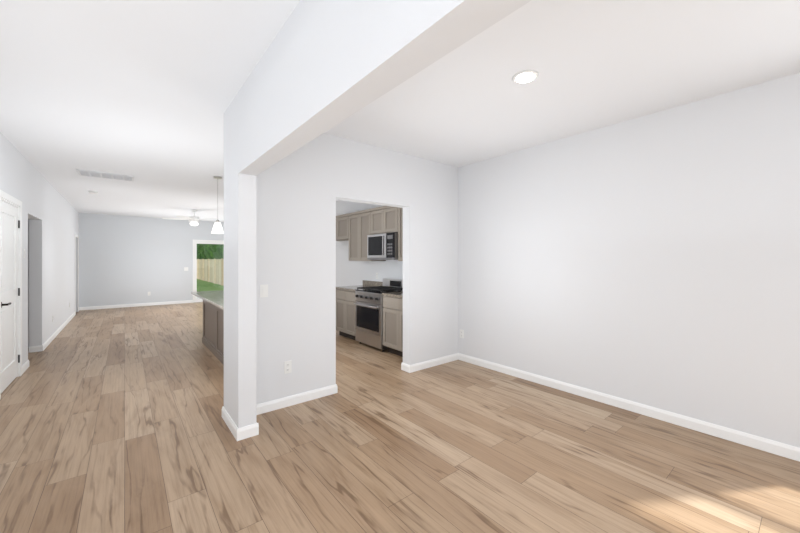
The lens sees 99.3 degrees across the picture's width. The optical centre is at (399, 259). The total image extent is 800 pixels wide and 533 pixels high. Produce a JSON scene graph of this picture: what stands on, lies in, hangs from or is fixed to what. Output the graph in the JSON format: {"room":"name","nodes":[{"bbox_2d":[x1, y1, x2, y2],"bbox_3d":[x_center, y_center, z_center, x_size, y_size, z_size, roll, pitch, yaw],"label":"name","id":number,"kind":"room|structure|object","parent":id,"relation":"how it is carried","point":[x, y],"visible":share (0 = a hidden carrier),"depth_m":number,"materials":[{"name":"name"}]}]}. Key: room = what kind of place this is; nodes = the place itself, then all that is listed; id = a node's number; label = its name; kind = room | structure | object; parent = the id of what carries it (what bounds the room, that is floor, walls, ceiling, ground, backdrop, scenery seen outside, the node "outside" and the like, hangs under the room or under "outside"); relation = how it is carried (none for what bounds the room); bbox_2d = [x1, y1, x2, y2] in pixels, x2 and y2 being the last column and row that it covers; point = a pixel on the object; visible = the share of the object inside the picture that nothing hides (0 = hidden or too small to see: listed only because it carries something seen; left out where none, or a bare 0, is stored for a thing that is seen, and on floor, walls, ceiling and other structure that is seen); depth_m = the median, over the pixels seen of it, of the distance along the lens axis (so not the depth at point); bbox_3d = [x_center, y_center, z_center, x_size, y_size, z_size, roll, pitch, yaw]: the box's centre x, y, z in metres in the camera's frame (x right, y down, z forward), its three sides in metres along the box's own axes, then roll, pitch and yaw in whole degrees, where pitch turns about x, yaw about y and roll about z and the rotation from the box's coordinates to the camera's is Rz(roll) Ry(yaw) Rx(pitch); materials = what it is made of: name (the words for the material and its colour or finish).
{"room":"empty dining room","nodes":[
{"label":"empty dining room","id":0,"kind":"room"},
{"bbox_2d":[28,219,28,347],"bbox_3d":[-6.485,0.047,5.132,1.340,2.740,0.100,0,0,-39],"label":"wall","id":1,"kind":"structure","parent":0,"point":[28,283],"depth_m":5.47,"materials":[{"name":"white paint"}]},
{"bbox_2d":[0,132,78,364],"bbox_3d":[-3.947,0.047,3.174,0.140,2.740,16.580,0,0,-39],"label":"wall","id":2,"kind":"structure","parent":0,"point":[50,212],"depth_m":5.29,"materials":[{"name":"white paint"}]},
{"bbox_2d":[1,200,19,392],"bbox_3d":[-4.365,0.388,3.807,0.097,2.035,0.825,0,0,-39],"label":"door","id":3,"kind":"structure","parent":2,"relation":"in","point":[8,294],"depth_m":3.81,"materials":[{"name":"white wood"}]},
{"bbox_2d":[0,190,78,398],"bbox_3d":[-6.502,0.345,6.343,0.157,2.143,7.648,0,0,-39],"label":"door frame","id":4,"kind":"structure","parent":2,"relation":"attached to","point":[10,200],"depth_m":4.12,"materials":[{"name":"white wood"}]},
{"bbox_2d":[22,312,74,373],"bbox_3d":[-4.470,1.371,2.750,1.514,0.092,16.300,0,0,-39],"label":"baseboard","id":5,"kind":"structure","parent":2,"relation":"attached to","point":[25,365],"depth_m":5.46,"materials":[{"name":"white wood"}]},
{"bbox_2d":[79,213,223,306],"bbox_3d":[-7.239,0.047,11.085,4.700,2.740,0.140,0,0,-39],"label":"wall","id":6,"kind":"structure","parent":0,"point":[128,260],"depth_m":10.34,"materials":[{"name":"white paint"}]},
{"bbox_2d":[79,300,192,309],"bbox_3d":[-7.191,1.371,11.025,4.700,0.092,0.014,0,0,-39],"label":"baseboard","id":7,"kind":"structure","parent":6,"relation":"attached to","point":[132,305],"depth_m":10.32,"materials":[{"name":"white wood"}]},
{"bbox_2d":[193,240,223,302],"bbox_3d":[-6.196,0.369,11.894,1.830,2.095,0.114,0,0,-39],"label":"sliding glass door","id":8,"kind":"structure","parent":6,"relation":"in","point":[195,259],"depth_m":11.44,"materials":[{"name":"white"}]},
{"bbox_2d":[224,109,457,427],"bbox_3d":[-0.265,0.047,3.819,3.005,2.740,0.510,0,0,-39],"label":"wall","id":9,"kind":"structure","parent":0,"point":[280,228],"depth_m":3.45,"materials":[{"name":"white paint"}]},
{"bbox_2d":[260,284,267,296],"bbox_3d":[-1.260,0.287,3.153,0.072,0.117,0.013,0,0,-39],"label":"switch","id":10,"kind":"object","parent":9,"relation":"attached to","point":[263,290],"visible":1,"depth_m":3.15,"materials":[{"name":"white plastic"}]},
{"bbox_2d":[284,360,291,373],"bbox_3d":[-1.086,1.039,3.296,0.072,0.117,0.010,0,0,-39],"label":"outlet","id":11,"kind":"object","parent":9,"relation":"attached to","point":[287,366],"visible":1,"depth_m":3.29,"materials":[{"name":"white plastic"}]},
{"bbox_2d":[222,353,457,440],"bbox_3d":[-0.271,1.371,3.815,3.019,0.092,0.538,0,0,-39],"label":"baseboard","id":12,"kind":"structure","parent":9,"relation":"attached to","point":[245,432],"depth_m":3.31,"materials":[{"name":"white wood"}]},
{"bbox_2d":[227,0,530,180],"bbox_3d":[0.578,-1.003,0.500,0.137,0.640,6.450,0,0,-39],"label":"header","id":13,"kind":"object","parent":9,"relation":"attached to","point":[321,67],"visible":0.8,"depth_m":1.49,"materials":[{"name":"white paint"}]},
{"bbox_2d":[0,302,799,532],"bbox_3d":[-2.633,1.442,4.237,6.440,0.050,16.580,0,0,-39],"label":"floor","id":14,"kind":"structure","parent":0,"point":[112,420],"depth_m":2.45,"materials":[{"name":"brown wood"}]},
{"bbox_2d":[201,298,223,364],"bbox_3d":[-2.402,1.040,5.217,0.766,0.756,2.252,0,0,-39],"label":"kitchen island","id":15,"kind":"object","parent":14,"relation":"on","point":[213,324],"depth_m":5.16,"materials":[{"name":"brown"}]},
{"bbox_2d":[191,290,223,309],"bbox_3d":[-2.715,0.642,5.625,0.840,0.040,3.340,0,0,-39],"label":"island countertop","id":16,"kind":"structure","parent":15,"relation":"on","point":[216,298],"depth_m":5.79,"materials":[{"name":"white stone"}]},
{"bbox_2d":[336,280,382,340],"bbox_3d":[-0.742,0.909,6.271,0.650,1.015,0.758,0,0,-39],"label":"base cabinet","id":17,"kind":"object","parent":14,"relation":"on","point":[345,311],"visible":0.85,"depth_m":6.12,"materials":[{"name":"beige wood"}]},
{"bbox_2d":[354,278,402,351],"bbox_3d":[-0.300,0.875,5.651,0.694,1.085,0.754,0,0,-39],"label":"range","id":18,"kind":"object","parent":14,"relation":"on","point":[368,303],"visible":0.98,"depth_m":5.45,"materials":[{"name":"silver metal"}]},
{"bbox_2d":[382,291,402,356],"bbox_3d":[0.228,0.909,5.074,0.650,1.015,0.796,0,0,-39],"label":"base cabinet","id":19,"kind":"object","parent":14,"relation":"on","point":[393,322],"visible":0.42,"depth_m":5.00,"materials":[{"name":"beige wood"}]},
{"bbox_2d":[0,0,799,221],"bbox_3d":[-2.633,-1.353,4.237,6.440,0.060,16.580,0,0,-39],"label":"ceiling","id":20,"kind":"structure","parent":0,"point":[144,93],"depth_m":2.51,"materials":[{"name":"white paint"}]},
{"bbox_2d":[76,169,133,181],"bbox_3d":[-4.579,-1.317,5.312,0.670,0.017,0.420,0,0,-39],"label":"ceiling vent","id":21,"kind":"object","parent":20,"relation":"in","point":[80,172],"visible":1,"depth_m":5.28,"materials":[{"name":"white metal"}]},
{"bbox_2d":[162,210,216,225],"bbox_3d":[-5.481,-1.018,9.046,1.380,0.610,1.323,0,0,-39],"label":"ceiling fan","id":22,"kind":"object","parent":20,"relation":"hanging from","point":[193,220],"visible":0.98,"depth_m":8.91,"materials":[{"name":"white plastic"}]},
{"bbox_2d":[212,176,223,233],"bbox_3d":[-2.901,-0.873,5.410,0.176,0.900,0.176,0,0,-39],"label":"pendant light","id":23,"kind":"object","parent":20,"relation":"hanging from","point":[217,228],"visible":1,"depth_m":5.37,"materials":[{"name":"white glass"}]},
{"bbox_2d":[512,70,538,83],"bbox_3d":[0.905,-1.317,2.457,0.184,0.011,0.184,0,0,-39],"label":"recessed light","id":24,"kind":"object","parent":20,"relation":"in","point":[524,76],"visible":1,"depth_m":2.44,"materials":[{"name":"white plastic"}]},
{"bbox_2d":[336,72,799,447],"bbox_3d":[-0.185,0.047,6.219,0.140,2.740,16.580,0,0,-39],"label":"wall","id":25,"kind":"structure","parent":0,"point":[652,260],"depth_m":3.06,"materials":[{"name":"white paint"}]},
{"bbox_2d":[336,214,348,240],"bbox_3d":[-1.156,-0.655,7.019,0.352,0.485,0.915,0,0,-39],"label":"upper cabinet","id":26,"kind":"object","parent":25,"relation":"attached to","point":[342,227],"visible":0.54,"depth_m":6.76,"materials":[{"name":"beige wood"}]},
{"bbox_2d":[348,209,385,260],"bbox_3d":[-0.626,-0.441,6.365,0.352,0.915,0.758,0,0,-39],"label":"upper cabinet","id":27,"kind":"object","parent":25,"relation":"attached to","point":[359,226],"visible":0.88,"depth_m":6.25,"materials":[{"name":"beige wood"}]},
{"bbox_2d":[370,206,397,234],"bbox_3d":[-0.147,-0.670,5.774,0.352,0.455,0.754,0,0,-39],"label":"upper cabinet","id":28,"kind":"object","parent":25,"relation":"attached to","point":[384,219],"visible":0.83,"depth_m":5.65,"materials":[{"name":"beige wood"}]},
{"bbox_2d":[367,232,397,259],"bbox_3d":[-0.192,-0.219,5.738,0.466,0.432,0.750,0,0,-39],"label":"microwave","id":29,"kind":"object","parent":28,"relation":"attached to","point":[383,246],"visible":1,"depth_m":5.52,"materials":[{"name":"silver metal"}]},
{"bbox_2d":[398,207,402,260],"bbox_3d":[0.343,-0.441,5.168,0.352,0.915,0.796,0,0,-39],"label":"upper cabinet","id":30,"kind":"object","parent":25,"relation":"attached to","point":[400,234],"visible":0.12,"depth_m":5.33,"materials":[{"name":"beige wood"}]},
{"bbox_2d":[460,329,463,337],"bbox_3d":[0.871,1.042,4.797,0.010,0.117,0.072,0,0,-39],"label":"outlet","id":31,"kind":"object","parent":25,"relation":"attached to","point":[461,333],"visible":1,"depth_m":4.79,"materials":[{"name":"white plastic"}]},
{"bbox_2d":[458,353,799,461],"bbox_3d":[-0.245,1.371,6.171,0.014,0.092,16.300,0,0,-39],"label":"baseboard","id":32,"kind":"structure","parent":25,"relation":"attached to","point":[766,445],"depth_m":3.03,"materials":[{"name":"white wood"}]},
{"label":"outside","id":33,"kind":"structure","parent":0,"visible":0},
{"bbox_2d":[197,279,223,298],"bbox_3d":[-21.109,1.612,30.040,55.000,0.350,46.740,0,0,-39],"label":"lawn","id":34,"kind":"structure","parent":33,"point":[209,288],"depth_m":22.29,"materials":[{"name":"green plant"}]},
{"bbox_2d":[197,258,223,285],"bbox_3d":[-23.299,0.817,13.064,30.230,1.839,22.430,0,0,-39],"label":"fence","id":35,"kind":"object","parent":34,"relation":"on","point":[207,265],"depth_m":26.20,"materials":[{"name":"brown wood"}]},
{"bbox_2d":[197,244,223,258],"bbox_3d":[-17.989,-6.120,30.630,31.458,15.494,42.909,0,0,-39],"label":"trees","id":36,"kind":"object","parent":34,"relation":"on","point":[211,252],"depth_m":28.79,"materials":[{"name":"green plant"}]}
]}

